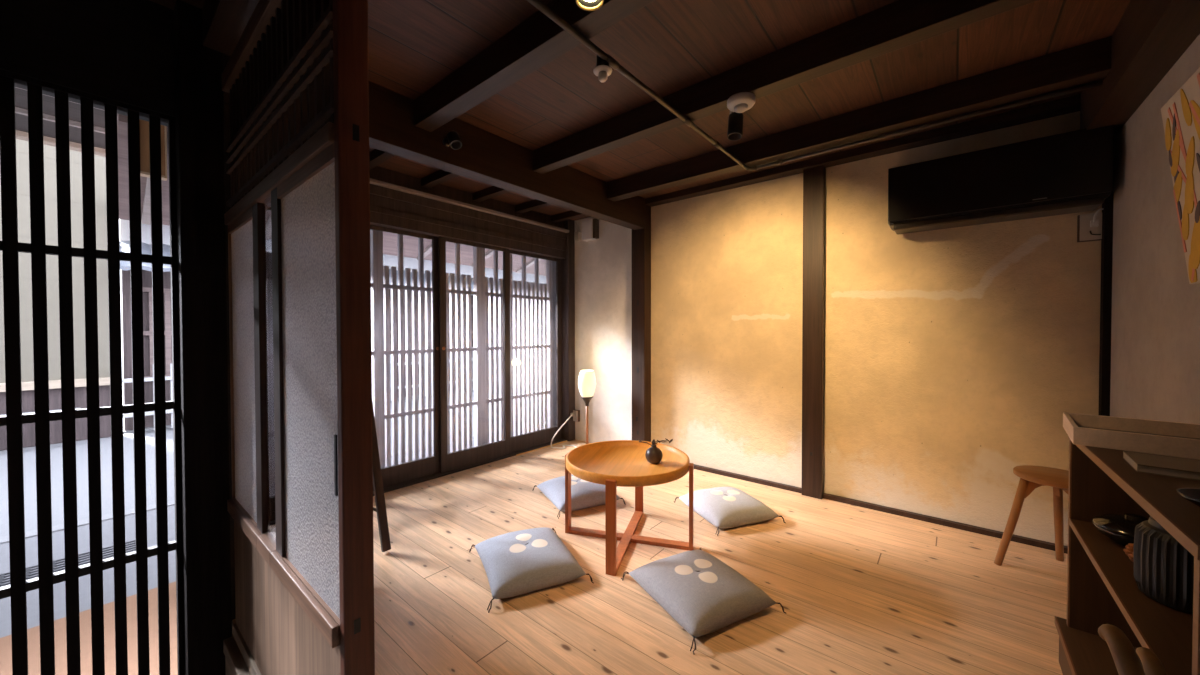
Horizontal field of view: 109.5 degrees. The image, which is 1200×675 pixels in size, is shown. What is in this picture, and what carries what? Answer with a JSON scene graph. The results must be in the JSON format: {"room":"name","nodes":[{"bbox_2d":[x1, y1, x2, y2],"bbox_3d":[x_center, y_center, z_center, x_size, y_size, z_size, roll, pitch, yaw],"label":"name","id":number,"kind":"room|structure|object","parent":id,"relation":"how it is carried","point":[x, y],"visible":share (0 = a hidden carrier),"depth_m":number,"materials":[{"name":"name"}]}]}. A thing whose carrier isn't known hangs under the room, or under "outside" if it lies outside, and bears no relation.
{"room":"japanese sitting room","nodes":[
{"label":"japanese sitting room","id":0,"kind":"room"},
{"bbox_2d":[0,0,174,125],"bbox_3d":[-2.197,-0.979,0.842,0.130,0.380,1.905,1,1,40],"label":"wall","id":1,"kind":"structure","parent":0,"point":[122,51],"depth_m":1.39,"materials":[{"name":"black wood"}]},
{"bbox_2d":[0,69,184,674],"bbox_3d":[-1.994,0.293,1.052,0.046,2.190,1.355,1,1,40],"label":"lattice screen","id":2,"kind":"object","parent":1,"relation":"in","point":[10,246],"depth_m":1.40,"materials":[{"name":"black wood"}]},
{"bbox_2d":[0,581,177,674],"bbox_3d":[-6.511,1.542,-3.464,1.140,0.150,14.300,1,1,40],"label":"floor","id":3,"kind":"structure","parent":0,"point":[33,634],"depth_m":1.92,"materials":[{"name":"brown wood"}]},
{"bbox_2d":[224,101,235,619],"bbox_3d":[-1.888,0.117,2.032,1.100,2.610,0.100,1,1,40],"label":"wall","id":4,"kind":"structure","parent":0,"point":[226,104],"depth_m":1.68,"materials":[{"name":"black wood"}]},
{"bbox_2d":[222,0,280,92],"bbox_3d":[-0.964,-0.938,1.243,1.082,0.060,0.060,1,1,40],"label":"trim","id":5,"kind":"structure","parent":4,"relation":"attached to","point":[264,10],"depth_m":1.31,"materials":[{"name":"brown wood"}]},
{"bbox_2d":[223,622,250,674],"bbox_3d":[-0.409,1.290,0.783,2.790,0.298,0.045,1,1,40],"label":"floor","id":6,"kind":"structure","parent":0,"point":[235,664],"depth_m":1.51,"materials":[{"name":"brown wood"}]},
{"bbox_2d":[0,429,522,637],"bbox_3d":[-0.569,1.388,5.707,1.480,0.150,36.000,1,1,40],"label":"pavement","id":7,"kind":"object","parent":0,"point":[31,544],"depth_m":2.54,"materials":[{"name":"grey concrete"}]},
{"bbox_2d":[0,540,135,586],"bbox_3d":[-3.286,1.365,2.492,0.184,0.006,0.822,1,1,40],"label":"drain grating","id":8,"kind":"object","parent":7,"relation":"on","point":[29,569],"visible":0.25,"depth_m":2.56,"materials":[{"name":"metal"}]},
{"bbox_2d":[370,166,574,495],"bbox_3d":[-1.241,-0.031,3.422,0.190,2.360,2.868,1,1,40],"label":"door frame","id":9,"kind":"structure","parent":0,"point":[399,201],"depth_m":3.64,"materials":[{"name":"brown wood"}]},
{"bbox_2d":[117,113,545,275],"bbox_3d":[-0.860,-1.008,4.671,0.920,0.425,5.900,1,1,40],"label":"eave","id":10,"kind":"object","parent":9,"relation":"attached to","point":[390,240],"visible":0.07,"depth_m":3.73},
{"bbox_2d":[141,177,150,224],"bbox_3d":[-2.648,-0.916,2.511,0.900,0.345,0.050,1,1,40],"label":"rafter","id":11,"kind":"object","parent":10,"relation":"attached to","point":[146,214],"visible":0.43,"depth_m":2.66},
{"bbox_2d":[417,244,431,259],"bbox_3d":[-1.457,-0.941,3.940,0.900,0.345,0.050,1,1,40],"label":"rafter","id":12,"kind":"object","parent":10,"relation":"attached to","point":[428,250],"visible":0.14,"depth_m":4.10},
{"bbox_2d":[471,250,492,266],"bbox_3d":[-1.060,-0.949,4.416,0.900,0.345,0.050,1,1,40],"label":"rafter","id":13,"kind":"object","parent":10,"relation":"attached to","point":[488,254],"visible":0.14,"depth_m":4.51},
{"bbox_2d":[516,259,540,272],"bbox_3d":[-0.663,-0.957,4.892,0.900,0.345,0.050,1,1,40],"label":"rafter","id":14,"kind":"object","parent":10,"relation":"attached to","point":[532,261],"visible":0.36,"depth_m":5.03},
{"bbox_2d":[370,225,439,490],"bbox_3d":[-1.509,0.145,3.162,0.032,1.893,0.680,1,1,40],"label":"sliding window","id":15,"kind":"structure","parent":9,"relation":"attached to","point":[415,469],"depth_m":3.37,"materials":[{"name":"brown wood"}]},
{"bbox_2d":[438,236,509,472],"bbox_3d":[-1.060,0.137,3.653,0.032,1.893,0.690,1,1,40],"label":"sliding door","id":16,"kind":"structure","parent":9,"relation":"attached to","point":[469,456],"depth_m":3.53,"materials":[{"name":"brown wood"}]},
{"bbox_2d":[509,250,561,452],"bbox_3d":[-0.646,0.128,4.197,0.032,1.893,0.725,1,1,40],"label":"sliding window","id":17,"kind":"structure","parent":9,"relation":"attached to","point":[551,421],"depth_m":4.38,"materials":[{"name":"brown wood"}]},
{"bbox_2d":[575,217,631,442],"bbox_3d":[0.087,-0.046,4.250,1.010,2.360,0.100,1,1,40],"label":"wall","id":18,"kind":"structure","parent":0,"point":[603,265],"depth_m":4.21,"materials":[{"name":"white paint"}]},
{"bbox_2d":[573,409,579,421],"bbox_3d":[-0.250,0.821,4.458,0.080,0.120,0.034,1,1,40],"label":"wall outlet","id":19,"kind":"object","parent":18,"relation":"attached to","point":[576,417],"visible":0.94,"depth_m":4.44,"materials":[{"name":"beige plastic"}]},
{"bbox_2d":[574,221,580,240],"bbox_3d":[-0.247,-1.095,4.364,0.064,0.175,0.138,0,1,25],"label":"junction box","id":20,"kind":"object","parent":18,"relation":"attached to","point":[577,235],"visible":1,"depth_m":4.38,"materials":[{"name":"beige plastic"}]},
{"bbox_2d":[582,219,598,241],"bbox_3d":[-0.096,-1.081,4.271,0.165,0.200,0.075,1,1,40],"label":"junction box","id":21,"kind":"object","parent":18,"relation":"attached to","point":[590,227],"visible":1,"depth_m":4.24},
{"bbox_2d":[150,0,1130,220],"bbox_3d":[-0.496,-1.207,1.467,4.040,0.050,5.050,1,1,40],"label":"ceiling","id":22,"kind":"structure","parent":0,"point":[671,46],"depth_m":1.82,"materials":[{"name":"brown wood"}]},
{"bbox_2d":[15,88,104,148],"bbox_3d":[-3.555,-1.226,0.834,1.950,0.060,3.760,1,1,40],"label":"soffit","id":23,"kind":"structure","parent":22,"relation":"attached to","point":[21,100],"depth_m":2.36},
{"bbox_2d":[15,107,104,133],"bbox_3d":[-3.975,-1.188,1.198,0.024,0.025,3.780,1,1,40],"label":"batten","id":24,"kind":"object","parent":23,"relation":"attached to","point":[17,110],"depth_m":2.34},
{"bbox_2d":[16,130,105,156],"bbox_3d":[-4.335,-1.229,1.484,0.080,0.110,3.760,1,1,40],"label":"fascia","id":25,"kind":"object","parent":23,"relation":"attached to","point":[21,135],"depth_m":2.62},
{"bbox_2d":[139,119,166,180],"bbox_3d":[-2.192,-0.997,2.074,0.048,0.422,0.097,1,1,40],"label":"hanging sign","id":26,"kind":"object","parent":23,"relation":"hanging from","point":[144,125],"visible":0.28,"depth_m":2.05,"materials":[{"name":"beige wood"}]},
{"bbox_2d":[202,0,258,55],"bbox_3d":[-0.421,-1.106,0.743,2.557,0.130,0.090,1,1,40],"label":"joist","id":27,"kind":"object","parent":22,"relation":"attached to","point":[224,22],"visible":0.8,"depth_m":1.43,"materials":[{"name":"brown wood"}]},
{"bbox_2d":[369,149,394,169],"bbox_3d":[-1.292,-1.168,2.620,0.960,0.060,0.060,1,1,40],"label":"rafter","id":28,"kind":"object","parent":22,"relation":"attached to","point":[376,157],"depth_m":2.71,"materials":[{"name":"brown wood"}]},
{"bbox_2d":[223,53,644,229],"bbox_3d":[-0.542,-1.071,2.683,0.113,0.260,2.795,1,1,40],"label":"beam","id":29,"kind":"structure","parent":22,"relation":"attached to","point":[484,156],"depth_m":2.46,"materials":[{"name":"brown wood"}]},
{"bbox_2d":[442,131,461,149],"bbox_3d":[-0.773,-1.037,2.234,0.107,0.090,0.063,1,1,40],"label":"spotlight","id":30,"kind":"object","parent":29,"relation":"attached to","point":[453,140],"visible":1,"depth_m":2.22,"materials":[{"name":"black metal"}]},
{"bbox_2d":[421,170,458,188],"bbox_3d":[-1.004,-1.174,2.966,0.960,0.060,0.060,1,1,40],"label":"rafter","id":31,"kind":"object","parent":22,"relation":"attached to","point":[438,177],"visible":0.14,"depth_m":3.10,"materials":[{"name":"brown wood"}]},
{"bbox_2d":[473,186,510,201],"bbox_3d":[-0.716,-1.180,3.311,0.960,0.060,0.060,1,1,40],"label":"rafter","id":32,"kind":"object","parent":22,"relation":"attached to","point":[493,191],"visible":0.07,"depth_m":3.44,"materials":[{"name":"brown wood"}]},
{"bbox_2d":[515,199,551,212],"bbox_3d":[-0.428,-1.186,3.657,0.960,0.060,0.060,1,1,40],"label":"rafter","id":33,"kind":"object","parent":22,"relation":"attached to","point":[534,204],"visible":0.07,"depth_m":3.79,"materials":[{"name":"brown wood"}]},
{"bbox_2d":[414,0,654,131],"bbox_3d":[0.078,-1.116,1.342,2.557,0.130,0.090,1,1,40],"label":"joist","id":34,"kind":"object","parent":22,"relation":"attached to","point":[538,40],"visible":1,"depth_m":1.65,"materials":[{"name":"brown wood"}]},
{"bbox_2d":[551,210,585,222],"bbox_3d":[-0.140,-1.192,4.002,0.960,0.060,0.060,1,1,40],"label":"rafter","id":35,"kind":"object","parent":22,"relation":"attached to","point":[571,214],"visible":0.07,"depth_m":4.14,"materials":[{"name":"brown wood"}]},
{"bbox_2d":[575,0,604,10],"bbox_3d":[-0.032,-1.111,1.309,0.092,0.137,0.092,1,1,40],"label":"ceiling spotlight","id":36,"kind":"object","parent":22,"relation":"attached to","point":[588,5],"visible":1,"depth_m":1.34,"materials":[{"name":"black metal"}]},
{"bbox_2d":[533,0,1037,173],"bbox_3d":[0.574,-1.126,1.937,2.557,0.130,0.080,1,1,40],"label":"joist","id":37,"kind":"object","parent":22,"relation":"attached to","point":[899,24],"visible":0.97,"depth_m":1.72,"materials":[{"name":"brown wood"}]},
{"bbox_2d":[727,111,742,140],"bbox_3d":[0.619,-0.989,1.940,0.068,0.154,0.080,1,1,40],"label":"wall spotlight","id":38,"kind":"object","parent":37,"relation":"attached to","point":[735,120],"visible":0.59,"depth_m":1.92,"materials":[{"name":"black metal"}]},
{"bbox_2d":[727,92,754,112],"bbox_3d":[0.628,-1.035,1.887,0.120,0.050,0.120,1,1,40],"label":"smoke detector","id":39,"kind":"object","parent":37,"relation":"attached to","point":[741,102],"visible":0.99,"depth_m":1.86,"materials":[{"name":"white plastic"}]},
{"bbox_2d":[527,0,1102,170],"bbox_3d":[0.741,-1.037,1.308,1.474,0.029,2.386,1,1,40],"label":"conduit","id":40,"kind":"object","parent":37,"relation":"attached to","point":[538,4],"visible":0.99,"depth_m":1.90,"materials":[{"name":"brown metal"}]},
{"bbox_2d":[593,55,611,82],"bbox_3d":[0.010,-1.009,1.595,0.072,0.092,0.072,1,1,40],"label":"spotlight","id":41,"kind":"object","parent":40,"relation":"hanging from","point":[602,69],"visible":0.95,"depth_m":1.58,"materials":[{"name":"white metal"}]},
{"bbox_2d":[607,36,1111,201],"bbox_3d":[1.066,-1.137,2.526,2.557,0.130,0.095,1,1,40],"label":"joist","id":42,"kind":"object","parent":22,"relation":"attached to","point":[1089,62],"visible":1,"depth_m":2.11,"materials":[{"name":"brown wood"}]},
{"bbox_2d":[232,439,1067,674],"bbox_3d":[0.176,1.145,2.233,3.750,0.060,2.935,1,1,40],"label":"floor","id":43,"kind":"structure","parent":0,"point":[860,590],"depth_m":1.84,"materials":[{"name":"brown wood"}]},
{"bbox_2d":[333,0,374,674],"bbox_3d":[-0.528,-0.008,0.911,0.029,2.330,0.061,1,1,40],"label":"pillar","id":44,"kind":"structure","parent":43,"relation":"on","point":[350,17],"depth_m":0.90,"materials":[{"name":"brown wood"}]},
{"bbox_2d":[224,0,333,224],"bbox_3d":[-0.965,-0.661,1.245,1.082,0.493,0.050,1,1,40],"label":"wooden wall panel","id":45,"kind":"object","parent":44,"relation":"attached to","point":[283,95],"depth_m":1.14,"materials":[{"name":"brown wood"}]},
{"bbox_2d":[227,202,266,674],"bbox_3d":[-1.216,0.356,1.455,0.440,1.547,0.034,1,1,40],"label":"door","id":46,"kind":"structure","parent":45,"relation":"attached to","point":[247,506],"depth_m":1.44,"materials":[{"name":"brown wood"}]},
{"bbox_2d":[257,196,279,674],"bbox_3d":[-0.989,0.359,1.265,0.153,1.547,0.034,1,1,40],"label":"wooden post","id":47,"kind":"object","parent":45,"relation":"attached to","point":[266,543],"depth_m":1.28,"materials":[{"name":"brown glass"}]},
{"bbox_2d":[270,142,340,674],"bbox_3d":[-0.743,0.362,1.061,0.486,1.547,0.034,1,1,40],"label":"wall","id":48,"kind":"structure","parent":45,"relation":"attached to","point":[305,560],"depth_m":1.05,"materials":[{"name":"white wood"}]},
{"bbox_2d":[372,402,390,551],"bbox_3d":[-1.472,0.433,2.239,0.643,1.350,0.430,1,1,40],"label":"easel","id":49,"kind":"object","parent":43,"relation":"on","point":[380,508],"visible":0.12,"depth_m":2.23,"materials":[{"name":"black wood"}]},
{"bbox_2d":[469,527,593,612],"bbox_3d":[-0.356,1.058,2.070,0.477,0.120,0.539,-1,1,-25],"label":"floor cushion","id":50,"kind":"object","parent":43,"relation":"on","point":[515,563],"visible":1,"depth_m":1.94,"materials":[{"name":"fabric"}]},
{"bbox_2d":[516,440,566,455],"bbox_3d":[-0.558,1.083,4.173,0.013,0.008,0.665,1,1,40],"label":"strip","id":51,"kind":"object","parent":43,"relation":"on","point":[566,440],"visible":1,"depth_m":4.12,"materials":[{"name":"brown wood"}]},
{"bbox_2d":[551,370,595,448],"bbox_3d":[-0.207,0.699,4.167,0.508,0.779,0.350,1,1,40],"label":"floor lamp","id":52,"kind":"object","parent":43,"relation":"on","point":[586,380],"visible":0.82,"depth_m":3.97,"materials":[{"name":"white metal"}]},
{"bbox_2d":[533,475,624,518],"bbox_3d":[-0.159,1.045,2.931,0.482,0.120,0.524,-1,1,-27],"label":"floor cushion","id":53,"kind":"object","parent":43,"relation":"on","point":[584,494],"visible":0.73,"depth_m":2.79,"materials":[{"name":"fabric"}]},
{"bbox_2d":[565,440,693,575],"bbox_3d":[0.149,0.882,2.333,0.672,0.464,0.672,-1,1,-37],"label":"round table","id":54,"kind":"object","parent":43,"relation":"on","point":[612,464],"visible":0.97,"depth_m":2.26,"materials":[{"name":"orange wood"}]},
{"bbox_2d":[566,440,689,486],"bbox_3d":[0.149,0.674,2.330,0.672,0.049,0.672,0,1,16],"label":"tabletop","id":55,"kind":"object","parent":54,"relation":"on","point":[624,462],"depth_m":2.29,"materials":[{"name":"orange wood"}]},
{"bbox_2d":[645,444,662,463],"bbox_3d":[0.296,0.637,2.323,0.095,0.098,0.095,1,1,40],"label":"bud vase","id":56,"kind":"object","parent":54,"relation":"on","point":[654,455],"visible":1,"depth_m":2.29,"materials":[{"name":"brown ceramic"}]},
{"bbox_2d":[639,438,672,444],"bbox_3d":[0.305,0.584,2.323,0.186,0.068,0.057,0,1,9],"label":"sprig","id":57,"kind":"object","parent":56,"relation":"in","point":[654,442],"visible":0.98,"depth_m":2.32,"materials":[{"name":"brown plant"}]},
{"bbox_2d":[632,204,650,441],"bbox_3d":[0.382,-0.055,3.838,0.140,2.330,0.138,1,1,40],"label":"pillar","id":58,"kind":"structure","parent":43,"relation":"on","point":[641,238],"depth_m":3.79,"materials":[{"name":"brown wood"}]},
{"bbox_2d":[621,549,785,654],"bbox_3d":[0.426,1.062,1.840,0.482,0.116,0.519,-1,1,-27],"label":"floor cushion","id":59,"kind":"object","parent":43,"relation":"on","point":[703,594],"visible":1,"depth_m":1.73,"materials":[{"name":"fabric"}]},
{"bbox_2d":[674,487,785,535],"bbox_3d":[0.800,1.048,2.684,0.482,0.118,0.504,0,1,-19],"label":"floor cushion","id":60,"kind":"object","parent":43,"relation":"on","point":[723,507],"visible":0.94,"depth_m":2.55,"materials":[{"name":"fabric"}]},
{"bbox_2d":[802,165,825,498],"bbox_3d":[1.486,-0.020,2.944,0.128,2.282,0.098,1,1,40],"label":"pillar","id":61,"kind":"structure","parent":43,"relation":"on","point":[814,179],"depth_m":2.90,"materials":[{"name":"brown wood"}]},
{"bbox_2d":[994,465,1068,565],"bbox_3d":[2.134,0.880,2.035,0.363,0.475,0.361,1,1,40],"label":"stool","id":62,"kind":"object","parent":43,"relation":"on","point":[1032,477],"visible":0.63,"depth_m":2.05,"materials":[{"name":"brown wood"}]},
{"bbox_2d":[1098,624,1145,674],"bbox_3d":[0.733,0.801,0.545,0.038,0.685,0.346,0,1,33],"label":"wooden rod","id":63,"kind":"object","parent":43,"relation":"on","point":[1125,657],"visible":1,"depth_m":0.64,"materials":[{"name":"brown wood"}]},
{"bbox_2d":[1055,436,1199,674],"bbox_3d":[1.378,0.730,0.986,0.306,0.805,1.030,1,1,40],"label":"shelf unit","id":64,"kind":"object","parent":43,"relation":"on","point":[1102,588],"visible":0.72,"depth_m":1.19,"materials":[{"name":"brown wood"}]},
{"bbox_2d":[1092,513,1147,545],"bbox_3d":[1.572,0.566,1.245,0.166,0.088,0.166,1,1,40],"label":"lidded bowl","id":65,"kind":"object","parent":64,"relation":"on","point":[1120,528],"visible":0.58,"depth_m":1.24,"materials":[{"name":"black ceramic"}]},
{"bbox_2d":[1123,543,1133,561],"bbox_3d":[1.461,0.581,1.136,0.076,0.063,0.076,1,1,40],"label":"cone","id":66,"kind":"object","parent":64,"relation":"on","point":[1128,551],"visible":0.12,"depth_m":1.15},
{"bbox_2d":[1063,412,1199,459],"bbox_3d":[1.645,0.295,1.290,0.300,0.052,0.324,1,1,44],"label":"wooden tray","id":67,"kind":"object","parent":64,"relation":"on","point":[1175,439],"visible":1,"depth_m":1.26,"materials":[{"name":"brown wood"}]},
{"bbox_2d":[1078,426,1199,439],"bbox_3d":[1.647,0.316,1.290,0.287,0.010,0.300,1,1,44],"label":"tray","id":68,"kind":"object","parent":67,"relation":"on","point":[1160,432],"depth_m":1.36,"materials":[{"name":"brown wood"}]},
{"bbox_2d":[1123,451,1199,480],"bbox_3d":[1.429,0.316,1.014,0.203,0.020,0.156,1,1,43],"label":"book","id":69,"kind":"object","parent":64,"relation":"on","point":[1184,468],"visible":1,"depth_m":1.02,"materials":[{"name":"paper"}]},
{"bbox_2d":[1133,516,1193,613],"bbox_3d":[1.354,0.508,0.983,0.146,0.213,0.146,1,1,40],"label":"jar","id":70,"kind":"object","parent":64,"relation":"on","point":[1163,568],"visible":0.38,"depth_m":0.97,"materials":[{"name":"black ceramic"}]},
{"bbox_2d":[1176,488,1199,506],"bbox_3d":[1.179,0.317,0.793,0.120,0.026,0.120,1,1,40],"label":"dish","id":71,"kind":"object","parent":64,"relation":"on","point":[1192,495],"visible":1,"depth_m":0.84,"materials":[{"name":"black ceramic"}]},
{"bbox_2d":[1136,647,1166,674],"bbox_3d":[0.799,0.828,0.566,0.033,0.634,0.343,1,1,38],"label":"wooden rod","id":72,"kind":"object","parent":43,"relation":"on","point":[1152,665],"visible":0.98,"depth_m":0.68,"materials":[{"name":"brown wood"}]},
{"bbox_2d":[651,111,1101,545],"bbox_3d":[1.527,-0.009,3.011,2.790,2.318,0.120,1,1,40],"label":"wall","id":73,"kind":"structure","parent":0,"point":[955,358],"depth_m":2.70,"materials":[{"name":"yellow paint"}]},
{"bbox_2d":[645,94,1080,206],"bbox_3d":[1.461,-1.184,2.909,2.680,0.048,0.110,1,1,40],"label":"beam","id":74,"kind":"structure","parent":73,"relation":"attached to","point":[1071,104],"depth_m":2.58,"materials":[{"name":"brown wood"}]},
{"bbox_2d":[694,464,1067,553],"bbox_3d":[1.484,1.087,2.966,2.680,0.028,0.037,1,1,40],"label":"baseboard","id":75,"kind":"structure","parent":73,"relation":"attached to","point":[975,529],"depth_m":2.63,"materials":[{"name":"black wood"}]},
{"bbox_2d":[888,125,1113,233],"bbox_3d":[2.086,-0.807,2.295,0.862,0.365,0.231,1,1,40],"label":"air conditioner","id":76,"kind":"object","parent":73,"relation":"attached to","point":[1068,172],"visible":0.97,"depth_m":2.17,"materials":[{"name":"black plastic"}]},
{"bbox_2d":[1077,208,1103,242],"bbox_3d":[2.447,-0.559,2.116,0.080,0.150,0.060,1,1,40],"label":"wall outlet","id":77,"kind":"object","parent":73,"relation":"attached to","point":[1089,226],"visible":1,"depth_m":2.12,"materials":[{"name":"white plastic"}]},
{"bbox_2d":[1110,34,1199,423],"bbox_3d":[1.020,0.139,0.226,0.100,2.610,5.050,1,1,40],"label":"wall","id":78,"kind":"structure","parent":0,"point":[1155,321],"depth_m":1.65,"materials":[{"name":"white paint"}]},
{"bbox_2d":[1098,133,1114,415],"bbox_3d":[2.502,-0.019,2.094,0.038,2.262,0.060,1,1,40],"label":"trim","id":79,"kind":"structure","parent":78,"relation":"attached to","point":[1107,212],"depth_m":2.07,"materials":[{"name":"brown wood"}]},
{"bbox_2d":[1080,0,1199,133],"bbox_3d":[1.507,-1.066,0.958,0.130,0.225,2.830,1,1,40],"label":"beam","id":80,"kind":"structure","parent":78,"relation":"attached to","point":[1150,36],"depth_m":1.51,"materials":[{"name":"brown wood"}]},
{"bbox_2d":[1161,67,1199,283],"bbox_3d":[1.541,-0.441,0.999,0.085,0.564,0.850,1,1,40],"label":"canvas painting","id":81,"kind":"object","parent":78,"relation":"attached to","point":[1181,113],"visible":1,"depth_m":1.25,"materials":[{"name":"yellow paint"}]},
{"bbox_3d":[-1.100,1.437,0.034,2.890,0.070,2.005,1,1,40],"label":"floor","id":82,"kind":"structure","parent":0,"visible":0},
{"bbox_2d":[174,0,231,674],"bbox_3d":[-1.487,0.113,1.587,0.145,2.590,0.121,1,1,40],"label":"pillar","id":83,"kind":"structure","parent":82,"relation":"on","point":[199,95],"depth_m":1.53,"materials":[{"name":"black wood"}]},
{"bbox_3d":[4.647,1.300,10.667,0.180,0.150,21.700,1,1,40],"label":"footing","id":84,"kind":"object","parent":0,"visible":0},
{"bbox_2d":[370,230,384,467],"bbox_3d":[-1.659,0.129,3.163,0.053,2.450,0.070,1,1,40],"label":"post","id":85,"kind":"object","parent":84,"relation":"on","point":[376,237],"visible":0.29,"depth_m":3.14,"materials":[{"name":"grey wood"}]},
{"bbox_2d":[383,234,476,466],"bbox_3d":[-1.379,0.148,3.502,0.060,2.400,0.808,1,1,40],"label":"lattice screen","id":86,"kind":"object","parent":84,"relation":"on","point":[452,288],"visible":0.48,"depth_m":3.41,"materials":[{"name":"grey wood"}]},
{"bbox_2d":[473,247,485,446],"bbox_3d":[-1.091,0.117,3.845,0.053,2.450,0.089,1,1,40],"label":"post","id":87,"kind":"object","parent":84,"relation":"on","point":[478,253],"visible":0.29,"depth_m":3.82,"materials":[{"name":"grey wood"}]},
{"bbox_2d":[485,250,549,443],"bbox_3d":[-0.806,0.137,4.189,0.060,2.400,0.803,1,1,40],"label":"lattice screen","id":88,"kind":"object","parent":84,"relation":"on","point":[528,392],"visible":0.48,"depth_m":4.18,"materials":[{"name":"grey wood"}]},
{"bbox_2d":[546,272,550,385],"bbox_3d":[-0.505,0.105,4.547,0.053,2.450,0.135,1,1,40],"label":"post","id":89,"kind":"object","parent":84,"relation":"on","point":[548,301],"visible":0.07,"depth_m":4.49,"materials":[{"name":"grey wood"}]},
{"label":"outside","id":90,"kind":"structure","parent":0,"visible":0},
{"bbox_2d":[0,390,513,536],"bbox_3d":[-2.716,1.367,7.497,3.850,0.145,36.000,1,1,40],"label":"road","id":91,"kind":"structure","parent":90,"point":[29,453],"depth_m":4.12,"materials":[{"name":"grey asphalt"}]},
{"bbox_2d":[0,408,79,415],"bbox_3d":[-8.345,1.095,3.006,0.050,0.550,5.900,1,1,40],"label":"picket fence","id":92,"kind":"object","parent":91,"relation":"on","point":[75,408],"visible":0.04,"depth_m":4.98,"materials":[{"name":"white paint"}]},
{"bbox_2d":[0,139,110,449],"bbox_3d":[-9.520,-0.515,2.200,0.350,3.800,9.200,1,1,40],"label":"building","id":93,"kind":"structure","parent":91,"relation":"on","point":[22,146],"depth_m":5.29,"materials":[{"name":"brown wood"}]},
{"bbox_2d":[0,426,513,543],"bbox_3d":[-1.188,1.376,6.223,0.130,0.160,36.000,1,1,40],"label":"kerb","id":94,"kind":"object","parent":91,"relation":"on","point":[60,527],"depth_m":3.14,"materials":[{"name":"grey concrete"}]},
{"bbox_2d":[123,388,472,433],"bbox_3d":[-4.241,1.338,8.768,0.120,0.170,36.000,1,1,40],"label":"kerb","id":95,"kind":"object","parent":91,"relation":"on","point":[167,426],"depth_m":6.06,"materials":[{"name":"grey concrete"}]},
{"bbox_2d":[122,351,526,429],"bbox_3d":[-2.576,0.756,10.234,0.050,0.920,12.000,1,1,40],"label":"picket fence","id":96,"kind":"object","parent":91,"relation":"on","point":[170,376],"visible":0.03,"depth_m":8.28,"materials":[{"name":"white paint"}]},
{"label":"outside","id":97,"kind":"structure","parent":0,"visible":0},
{"bbox_2d":[119,219,545,430],"bbox_3d":[-2.501,-0.786,12.633,3.967,3.990,15.780,1,1,40],"label":"townhouse","id":98,"kind":"structure","parent":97,"point":[124,230],"depth_m":6.19,"materials":[{"name":"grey wood"}]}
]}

